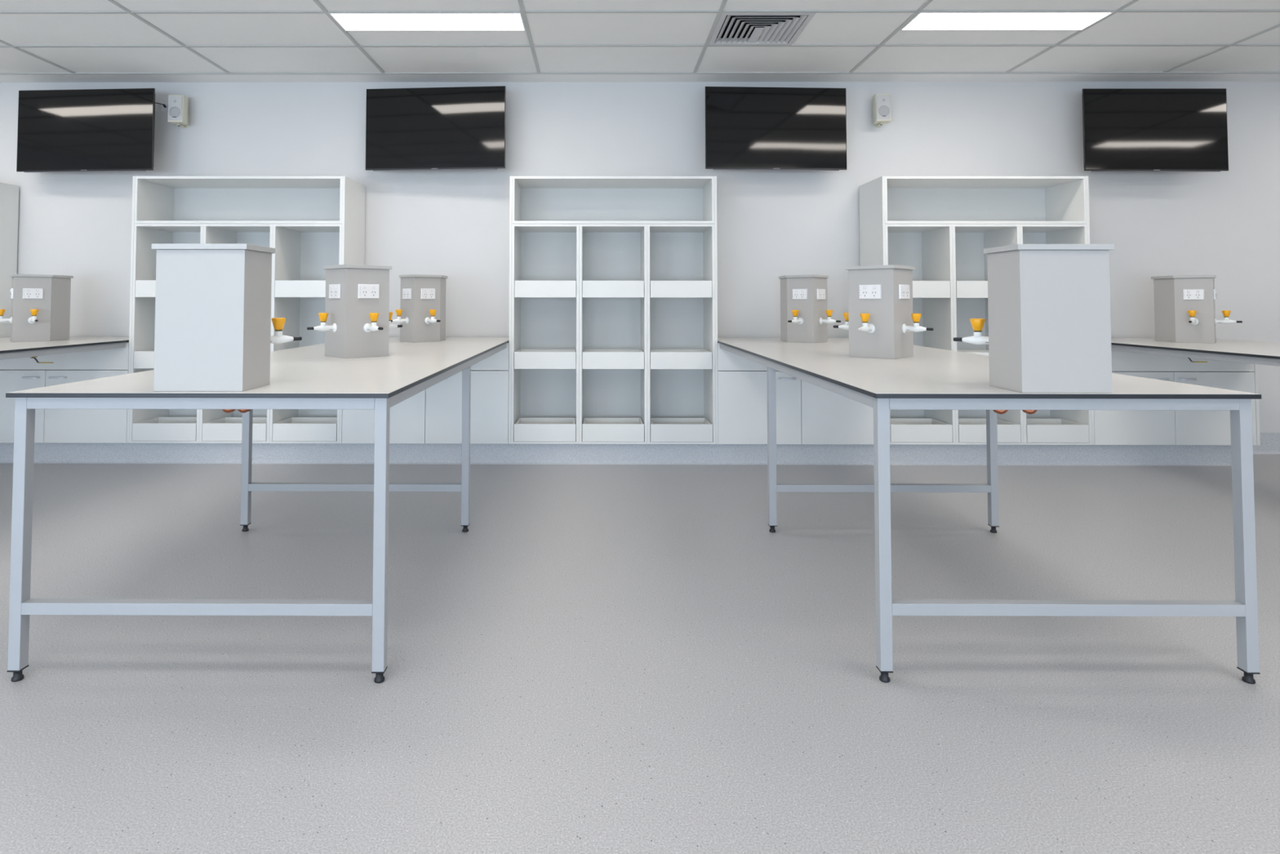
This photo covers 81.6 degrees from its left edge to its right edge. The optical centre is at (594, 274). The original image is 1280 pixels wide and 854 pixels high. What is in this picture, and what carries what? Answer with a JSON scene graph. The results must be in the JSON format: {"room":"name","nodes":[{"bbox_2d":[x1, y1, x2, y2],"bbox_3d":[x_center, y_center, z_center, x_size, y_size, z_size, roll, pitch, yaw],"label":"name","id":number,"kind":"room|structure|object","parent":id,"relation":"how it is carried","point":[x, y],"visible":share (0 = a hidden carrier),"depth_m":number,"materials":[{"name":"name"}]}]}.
{"room":"science classroom","nodes":[
{"label":"science classroom","id":0,"kind":"room"},
{"bbox_2d":[0,453,1279,853],"bbox_3d":[1.453,1.270,0.788,16.600,0.100,10.380,0,-2,0],"label":"floor","id":1,"kind":"structure","parent":0,"point":[607,659],"depth_m":2.38,"materials":[{"name":"plastic"}]},
{"bbox_2d":[0,182,19,337],"bbox_3d":[-5.383,0.254,5.649,1.563,1.946,0.479,0,-2,0],"label":"shelving unit","id":2,"kind":"object","parent":1,"relation":"on","point":[9,193],"visible":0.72,"depth_m":5.80,"materials":[{"name":"white laminate"}]},
{"bbox_2d":[0,336,128,359],"bbox_3d":[-4.005,0.879,4.081,1.200,0.901,3.545,0,-2,0],"label":"lab bench","id":3,"kind":"object","parent":1,"relation":"on","point":[9,349],"visible":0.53,"depth_m":4.88,"materials":[{"name":"grey laminate"}]},
{"bbox_2d":[0,274,73,342],"bbox_3d":[-4.007,0.235,5.275,0.364,0.470,0.384,0,-2,0],"label":"pod","id":4,"kind":"object","parent":3,"relation":"on","point":[41,303],"visible":1,"depth_m":5.21,"materials":[{"name":"grey laminate"}]},
{"bbox_2d":[0,309,12,324],"bbox_3d":[-4.126,0.289,5.141,0.127,0.102,0.119,0,-2,0],"label":"tap","id":5,"kind":"object","parent":4,"relation":"on","point":[2,311],"depth_m":5.14,"materials":[{"name":"white metal"}]},
{"bbox_2d":[9,288,13,298],"bbox_3d":[-4.082,0.131,5.184,0.010,0.074,0.115,2,-3,-42],"label":"power outlet","id":6,"kind":"object","parent":4,"relation":"attached to","point":[11,289],"depth_m":5.14,"materials":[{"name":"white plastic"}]},
{"bbox_2d":[22,288,43,298],"bbox_3d":[-3.932,0.131,5.183,0.010,0.074,0.115,-2,-3,42],"label":"power outlet","id":7,"kind":"object","parent":4,"relation":"attached to","point":[28,293],"depth_m":5.18,"materials":[{"name":"white plastic"}]},
{"bbox_2d":[27,309,39,324],"bbox_3d":[-3.889,0.290,5.140,0.127,0.102,0.119,0,-2,0],"label":"tap","id":8,"kind":"object","parent":4,"relation":"on","point":[33,314],"depth_m":5.16,"materials":[{"name":"white metal"}]},
{"bbox_2d":[31,355,53,363],"bbox_3d":[-3.739,0.537,5.021,0.152,0.120,0.050,0,-2,0],"label":"handle","id":9,"kind":"object","parent":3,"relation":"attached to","point":[35,357],"visible":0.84,"depth_m":5.00,"materials":[{"name":"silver metal"}]},
{"bbox_2d":[126,176,365,443],"bbox_3d":[-2.608,0.256,5.634,1.563,1.946,0.479,0,-2,0],"label":"shelving unit","id":10,"kind":"object","parent":1,"relation":"on","point":[312,224],"visible":0.61,"depth_m":5.62,"materials":[{"name":"white laminate"}]},
{"bbox_2d":[5,337,508,683],"bbox_3d":[-1.232,0.881,4.066,1.200,0.901,3.545,0,-2,0],"label":"lab bench","id":11,"kind":"object","parent":1,"relation":"on","point":[304,377],"visible":0.9,"depth_m":2.33,"materials":[{"name":"grey laminate"}]},
{"bbox_2d":[151,244,302,391],"bbox_3d":[-1.241,0.142,2.538,0.334,0.470,0.386,0,-2,0],"label":"pod","id":12,"kind":"object","parent":11,"relation":"on","point":[212,333],"visible":1,"depth_m":2.36,"materials":[{"name":"grey laminate"}]},
{"bbox_2d":[270,317,302,343],"bbox_3d":[-1.137,0.206,2.669,0.127,0.102,0.119,0,-2,0],"label":"tap","id":13,"kind":"object","parent":12,"relation":"on","point":[278,323],"depth_m":2.66,"materials":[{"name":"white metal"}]},
{"bbox_2d":[222,408,235,413],"bbox_3d":[-1.281,0.440,2.602,0.065,0.089,0.029,1,-2,-32],"label":"copper pipe","id":14,"kind":"object","parent":11,"relation":"attached to","point":[228,411],"visible":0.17,"depth_m":2.59,"materials":[{"name":"orange metal"}]},
{"bbox_2d":[237,408,251,413],"bbox_3d":[-1.227,0.440,2.602,0.065,0.089,0.029,1,-2,-32],"label":"copper pipe","id":15,"kind":"object","parent":11,"relation":"attached to","point":[243,411],"visible":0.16,"depth_m":2.59,"materials":[{"name":"orange metal"}]},
{"bbox_2d":[306,264,402,358],"bbox_3d":[-1.241,0.189,3.874,0.382,0.470,0.382,0,-2,0],"label":"pod","id":16,"kind":"object","parent":11,"relation":"on","point":[356,320],"visible":1,"depth_m":3.77,"materials":[{"name":"grey laminate"}]},
{"bbox_2d":[306,312,337,333],"bbox_3d":[-1.371,0.243,3.743,0.124,0.102,0.122,0,-2,0],"label":"tap","id":17,"kind":"object","parent":16,"relation":"on","point":[332,327],"depth_m":3.74,"materials":[{"name":"white metal"}]},
{"bbox_2d":[328,284,340,298],"bbox_3d":[-1.329,0.084,3.789,0.010,0.074,0.115,2,-3,-44],"label":"power outlet","id":18,"kind":"object","parent":16,"relation":"attached to","point":[334,289],"depth_m":3.78,"materials":[{"name":"white plastic"}]},
{"bbox_2d":[357,284,379,298],"bbox_3d":[-1.154,0.084,3.788,0.010,0.074,0.115,-2,-3,45],"label":"power outlet","id":19,"kind":"object","parent":16,"relation":"attached to","point":[364,291],"depth_m":3.78,"materials":[{"name":"white plastic"}]},
{"bbox_2d":[363,312,383,333],"bbox_3d":[-1.113,0.243,3.742,0.124,0.102,0.122,0,-2,0],"label":"tap","id":20,"kind":"object","parent":16,"relation":"on","point":[370,319],"depth_m":3.76,"materials":[{"name":"white metal"}]},
{"bbox_2d":[388,311,402,329],"bbox_3d":[-1.111,0.253,4.001,0.124,0.102,0.122,0,-2,0],"label":"tap","id":21,"kind":"object","parent":16,"relation":"on","point":[390,326],"depth_m":4.00,"materials":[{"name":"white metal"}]},
{"bbox_2d":[391,274,447,342],"bbox_3d":[-1.234,0.237,5.260,0.364,0.470,0.384,0,-2,0],"label":"pod","id":22,"kind":"object","parent":11,"relation":"on","point":[421,314],"visible":0.97,"depth_m":5.16,"materials":[{"name":"grey laminate"}]},
{"bbox_2d":[391,309,408,324],"bbox_3d":[-1.353,0.291,5.126,0.127,0.102,0.119,0,-2,0],"label":"tap","id":23,"kind":"object","parent":22,"relation":"on","point":[405,320],"depth_m":5.13,"materials":[{"name":"white metal"}]},
{"bbox_2d":[402,288,411,298],"bbox_3d":[-1.309,0.133,5.169,0.010,0.074,0.115,2,-3,-42],"label":"power outlet","id":24,"kind":"object","parent":22,"relation":"attached to","point":[406,292],"depth_m":5.16,"materials":[{"name":"white plastic"}]},
{"bbox_2d":[421,288,435,299],"bbox_3d":[-1.159,0.133,5.168,0.010,0.074,0.115,-2,-3,42],"label":"power outlet","id":25,"kind":"object","parent":22,"relation":"attached to","point":[426,293],"depth_m":5.16,"materials":[{"name":"white plastic"}]},
{"bbox_2d":[424,309,440,324],"bbox_3d":[-1.116,0.292,5.125,0.127,0.102,0.119,0,-2,0],"label":"tap","id":26,"kind":"object","parent":22,"relation":"on","point":[429,314],"depth_m":5.13,"materials":[{"name":"white metal"}]},
{"bbox_2d":[508,176,718,444],"bbox_3d":[0.140,0.258,5.619,1.516,1.946,0.479,0,-2,0],"label":"shelving unit","id":27,"kind":"object","parent":1,"relation":"on","point":[613,331],"visible":1,"depth_m":5.82,"materials":[{"name":"white laminate"}]},
{"bbox_2d":[0,442,1231,466],"bbox_3d":[-0.957,1.301,5.404,11.370,0.155,0.042,0,-2,0],"label":"baseboard","id":28,"kind":"structure","parent":1,"relation":"on","point":[44,452],"depth_m":5.40,"materials":[{"name":"plastic"}]},
{"bbox_2d":[858,176,1094,444],"bbox_3d":[2.857,0.260,5.605,1.503,1.946,0.479,0,-2,0],"label":"shelving unit","id":29,"kind":"object","parent":1,"relation":"on","point":[942,227],"visible":0.5,"depth_m":5.61,"materials":[{"name":"white laminate"}]},
{"bbox_2d":[717,337,1261,684],"bbox_3d":[1.491,0.883,4.059,1.200,0.901,3.530,0,-2,0],"label":"lab bench","id":30,"kind":"object","parent":1,"relation":"on","point":[932,379],"visible":0.92,"depth_m":2.33,"materials":[{"name":"white laminate"}]},
{"bbox_2d":[778,274,840,342],"bbox_3d":[1.508,0.239,5.245,0.364,0.470,0.384,0,-2,0],"label":"pod","id":31,"kind":"object","parent":30,"relation":"on","point":[805,317],"visible":1,"depth_m":5.15,"materials":[{"name":"grey laminate"}]},
{"bbox_2d":[787,310,803,324],"bbox_3d":[1.389,0.293,5.111,0.127,0.102,0.119,0,-2,0],"label":"tap","id":32,"kind":"object","parent":31,"relation":"on","point":[797,315],"depth_m":5.12,"materials":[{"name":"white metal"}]},
{"bbox_2d":[792,288,807,299],"bbox_3d":[1.433,0.134,5.154,0.010,0.074,0.115,2,-3,-42],"label":"power outlet","id":33,"kind":"object","parent":31,"relation":"attached to","point":[797,294],"depth_m":5.15,"materials":[{"name":"white plastic"}]},
{"bbox_2d":[817,288,825,299],"bbox_3d":[1.583,0.135,5.153,0.010,0.074,0.115,-2,-3,42],"label":"power outlet","id":34,"kind":"object","parent":31,"relation":"attached to","point":[820,292],"depth_m":5.14,"materials":[{"name":"white plastic"}]},
{"bbox_2d":[819,310,840,324],"bbox_3d":[1.626,0.294,5.110,0.127,0.102,0.119,0,-2,0],"label":"tap","id":35,"kind":"object","parent":31,"relation":"on","point":[822,321],"depth_m":5.11,"materials":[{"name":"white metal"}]},
{"bbox_2d":[833,264,933,359],"bbox_3d":[1.496,0.191,3.860,0.382,0.470,0.382,0,-2,0],"label":"pod","id":36,"kind":"object","parent":30,"relation":"on","point":[879,318],"visible":1,"depth_m":3.76,"materials":[{"name":"grey laminate"}]},
{"bbox_2d":[833,312,848,329],"bbox_3d":[1.367,0.254,3.988,0.124,0.102,0.122,0,-2,0],"label":"tap","id":37,"kind":"object","parent":36,"relation":"on","point":[846,326],"depth_m":3.98,"materials":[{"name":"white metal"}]},
{"bbox_2d":[857,313,875,333],"bbox_3d":[1.370,0.245,3.733,0.116,0.102,0.114,0,-2,0],"label":"tap","id":38,"kind":"object","parent":36,"relation":"on","point":[867,320],"depth_m":3.74,"materials":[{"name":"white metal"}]},
{"bbox_2d":[858,284,881,298],"bbox_3d":[1.407,0.086,3.774,0.010,0.074,0.115,2,-3,-44],"label":"power outlet","id":39,"kind":"object","parent":36,"relation":"attached to","point":[865,291],"depth_m":3.77,"materials":[{"name":"white plastic"}]},
{"bbox_2d":[898,284,909,298],"bbox_3d":[1.583,0.086,3.773,0.010,0.074,0.115,-2,-3,45],"label":"power outlet","id":40,"kind":"object","parent":36,"relation":"attached to","point":[904,289],"depth_m":3.76,"materials":[{"name":"white plastic"}]},
{"bbox_2d":[902,313,933,333],"bbox_3d":[1.624,0.245,3.727,0.124,0.102,0.122,0,-2,0],"label":"tap","id":41,"kind":"object","parent":36,"relation":"on","point":[916,327],"depth_m":3.72,"materials":[{"name":"white metal"}]},
{"bbox_2d":[992,409,1008,413],"bbox_3d":[1.417,0.442,2.587,0.065,0.089,0.029,-1,-2,33],"label":"copper pipe","id":42,"kind":"object","parent":30,"relation":"attached to","point":[999,411],"visible":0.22,"depth_m":2.57,"materials":[{"name":"orange metal"}]},
{"bbox_2d":[1022,409,1037,414],"bbox_3d":[1.519,0.442,2.587,0.065,0.089,0.029,-1,-2,33],"label":"copper pipe","id":43,"kind":"object","parent":30,"relation":"attached to","point":[1028,411],"visible":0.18,"depth_m":2.57,"materials":[{"name":"orange metal"}]},
{"bbox_2d":[953,244,1114,392],"bbox_3d":[1.480,0.144,2.524,0.334,0.470,0.386,0,-2,0],"label":"pod","id":44,"kind":"object","parent":30,"relation":"on","point":[1049,304],"visible":1,"depth_m":2.34,"materials":[{"name":"grey laminate"}]},
{"bbox_2d":[953,318,988,344],"bbox_3d":[1.377,0.208,2.656,0.127,0.102,0.119,0,-2,0],"label":"tap","id":45,"kind":"object","parent":44,"relation":"on","point":[977,324],"depth_m":2.64,"materials":[{"name":"white metal"}]},
{"bbox_2d":[1111,337,1279,366],"bbox_3d":[4.207,0.885,4.037,1.200,0.901,3.545,0,-2,0],"label":"countertop","id":46,"kind":"structure","parent":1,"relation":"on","point":[1262,353],"depth_m":4.63,"materials":[{"name":"white laminate"}]},
{"bbox_2d":[1151,275,1242,343],"bbox_3d":[4.240,0.241,5.230,0.364,0.470,0.384,0,-2,0],"label":"pod","id":47,"kind":"object","parent":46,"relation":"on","point":[1184,305],"visible":1,"depth_m":5.17,"materials":[{"name":"grey laminate"}]},
{"bbox_2d":[1187,310,1198,324],"bbox_3d":[4.121,0.295,5.096,0.127,0.102,0.119,0,-2,0],"label":"tap","id":48,"kind":"object","parent":47,"relation":"on","point":[1193,315],"depth_m":5.09,"materials":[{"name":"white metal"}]},
{"bbox_2d":[1182,288,1204,299],"bbox_3d":[4.165,0.136,5.139,0.010,0.074,0.115,2,-3,-42],"label":"power outlet","id":49,"kind":"object","parent":47,"relation":"attached to","point":[1188,294],"depth_m":5.14,"materials":[{"name":"white plastic"}]},
{"bbox_2d":[1213,288,1216,299],"bbox_3d":[4.315,0.137,5.139,0.010,0.074,0.115,-2,-3,42],"label":"power outlet","id":50,"kind":"object","parent":47,"relation":"attached to","point":[1215,291],"depth_m":5.10,"materials":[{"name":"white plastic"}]},
{"bbox_2d":[1214,310,1242,324],"bbox_3d":[4.358,0.296,5.095,0.127,0.102,0.119,0,-2,0],"label":"tap","id":51,"kind":"object","parent":47,"relation":"on","point":[1226,313],"depth_m":5.08,"materials":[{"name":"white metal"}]},
{"bbox_2d":[1187,357,1207,362],"bbox_3d":[4.032,0.535,4.980,0.152,0.104,0.050,0,-2,0],"label":"handle","id":52,"kind":"object","parent":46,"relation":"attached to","point":[1188,357],"visible":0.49,"depth_m":4.95,"materials":[{"name":"grey metal"}]},
{"bbox_2d":[0,81,1279,432],"bbox_3d":[1.482,-0.226,5.959,16.600,3.250,0.150,0,-2,0],"label":"wall","id":53,"kind":"structure","parent":0,"point":[455,224],"depth_m":5.91,"materials":[{"name":"paint"}]},
{"bbox_2d":[0,342,128,443],"bbox_3d":[-3.995,0.864,5.611,1.206,0.727,0.522,0,-2,0],"label":"base cabinet","id":54,"kind":"object","parent":53,"relation":"attached to","point":[51,425],"visible":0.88,"depth_m":5.38,"materials":[{"name":"white laminate"}]},
{"bbox_2d":[16,88,155,173],"bbox_3d":[-3.920,-1.110,5.808,1.095,0.640,0.214,0,-2,4],"label":"wall screen","id":55,"kind":"object","parent":53,"relation":"attached to","point":[91,130],"visible":1,"depth_m":5.70,"materials":[{"name":"black glass"}]},
{"bbox_2d":[155,103,157,111],"bbox_3d":[-3.552,-1.350,5.943,0.080,0.074,0.012,0,-2,0],"label":"wall socket","id":56,"kind":"object","parent":53,"relation":"attached to","point":[156,104],"visible":0.23,"depth_m":5.94,"materials":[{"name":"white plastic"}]},
{"bbox_2d":[160,102,168,111],"bbox_3d":[-3.439,-1.350,5.943,0.080,0.074,0.012,0,-2,0],"label":"wall socket","id":57,"kind":"object","parent":53,"relation":"attached to","point":[162,108],"visible":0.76,"depth_m":5.94,"materials":[{"name":"white plastic"}]},
{"bbox_2d":[167,94,188,128],"bbox_3d":[-3.282,-1.291,5.861,0.122,0.234,0.170,0,-2,-4],"label":"wall speaker","id":58,"kind":"object","parent":53,"relation":"attached to","point":[178,105],"visible":1,"depth_m":5.78,"materials":[{"name":"beige plastic"}]},
{"bbox_2d":[168,96,182,120],"bbox_3d":[-3.277,-1.302,5.785,0.104,0.194,0.010,0,-2,-4],"label":"grille","id":59,"kind":"object","parent":58,"relation":"attached to","point":[175,103],"depth_m":5.78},
{"bbox_2d":[342,342,508,443],"bbox_3d":[-1.223,0.866,5.596,1.206,0.727,0.522,0,-2,0],"label":"base cabinet","id":60,"kind":"object","parent":53,"relation":"attached to","point":[433,415],"visible":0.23,"depth_m":5.36,"materials":[{"name":"white laminate"}]},
{"bbox_2d":[365,85,506,171],"bbox_3d":[-1.216,-1.121,5.794,1.095,0.640,0.214,0,-2,5],"label":"wall screen","id":61,"kind":"object","parent":53,"relation":"attached to","point":[430,128],"visible":1,"depth_m":5.69,"materials":[{"name":"black glass"}]},
{"bbox_2d":[0,73,1279,82],"bbox_3d":[1.482,-1.553,5.822,16.300,0.007,0.216,0,-2,0],"label":"trim","id":62,"kind":"structure","parent":53,"relation":"attached to","point":[1156,77],"depth_m":5.84,"materials":[{"name":"white paint"}]},
{"bbox_2d":[705,86,847,170],"bbox_3d":[1.394,-1.119,5.780,1.095,0.640,0.214,0,-2,-2],"label":"wall screen","id":63,"kind":"object","parent":53,"relation":"attached to","point":[747,128],"visible":1,"depth_m":5.67,"materials":[{"name":"black glass"}]},
{"bbox_2d":[717,342,873,444],"bbox_3d":[1.501,0.868,5.581,1.206,0.727,0.522,0,-2,0],"label":"base cabinet","id":64,"kind":"object","parent":53,"relation":"attached to","point":[807,413],"visible":0.43,"depth_m":5.35,"materials":[{"name":"white laminate"}]},
{"bbox_2d":[872,93,891,127],"bbox_3d":[2.258,-1.293,5.831,0.122,0.234,0.170,0,-2,3],"label":"wall speaker","id":65,"kind":"object","parent":53,"relation":"attached to","point":[882,104],"visible":1,"depth_m":5.75,"materials":[{"name":"beige plastic"}]},
{"bbox_2d":[876,94,890,119],"bbox_3d":[2.254,-1.304,5.755,0.104,0.194,0.010,0,-2,3],"label":"grille","id":66,"kind":"object","parent":65,"relation":"attached to","point":[883,101],"depth_m":5.75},
{"bbox_2d":[1082,88,1228,172],"bbox_3d":[4.298,-1.105,5.764,1.095,0.640,0.214,0,-2,0],"label":"wall screen","id":67,"kind":"object","parent":53,"relation":"attached to","point":[1124,130],"visible":1,"depth_m":5.66,"materials":[{"name":"black glass"}]},
{"bbox_2d":[1093,350,1260,444],"bbox_3d":[4.202,0.870,5.567,1.186,0.728,0.522,0,-2,0],"label":"base cabinet","id":68,"kind":"object","parent":53,"relation":"attached to","point":[1111,427],"visible":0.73,"depth_m":5.33,"materials":[{"name":"white laminate"}]},
{"bbox_2d":[1253,432,1279,453],"bbox_3d":[7.230,1.319,5.776,4.800,0.160,0.042,0,-2,0],"label":"baseboard","id":69,"kind":"structure","parent":53,"relation":"attached to","point":[1269,442],"depth_m":5.79,"materials":[{"name":"plastic"}]},
{"bbox_2d":[0,0,1279,72],"bbox_3d":[1.456,-1.879,0.898,16.300,0.300,10.080,0,-2,0],"label":"ceiling","id":70,"kind":"structure","parent":0,"point":[1121,28],"depth_m":4.98,"materials":[{"name":"tile"}]},
{"bbox_2d":[328,13,525,31],"bbox_3d":[-1.032,-1.594,4.659,1.176,0.010,0.300,0,-2,0],"label":"recessed light","id":71,"kind":"object","parent":70,"relation":"in","point":[347,21],"visible":1,"depth_m":4.65,"materials":[{"name":"white plastic"}]},
{"bbox_2d":[0,0,1279,73],"bbox_3d":[1.455,-1.729,0.773,16.300,0.008,9.840,0,-2,0],"label":"grid","id":72,"kind":"structure","parent":70,"relation":"attached to","point":[322,8],"depth_m":4.84,"materials":[{"name":"paint"}]},
{"bbox_2d":[0,71,1279,75],"bbox_3d":[1.482,-1.556,5.702,16.300,0.010,0.022,0,-2,0],"label":"trim","id":73,"kind":"structure","parent":70,"relation":"attached to","point":[562,73],"depth_m":5.70,"materials":[{"name":"paint"}]},
{"bbox_2d":[708,13,816,45],"bbox_3d":[1.069,-1.637,4.796,0.574,0.104,0.574,0,-2,0],"label":"ceiling vent","id":74,"kind":"object","parent":70,"relation":"in","point":[731,28],"visible":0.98,"depth_m":4.85,"materials":[{"name":"white metal"}]},
{"bbox_2d":[899,12,1114,31],"bbox_3d":[2.568,-1.592,4.639,1.176,0.010,0.300,0,-2,0],"label":"recessed light","id":75,"kind":"object","parent":70,"relation":"in","point":[922,21],"visible":1,"depth_m":4.63,"materials":[{"name":"white plastic"}]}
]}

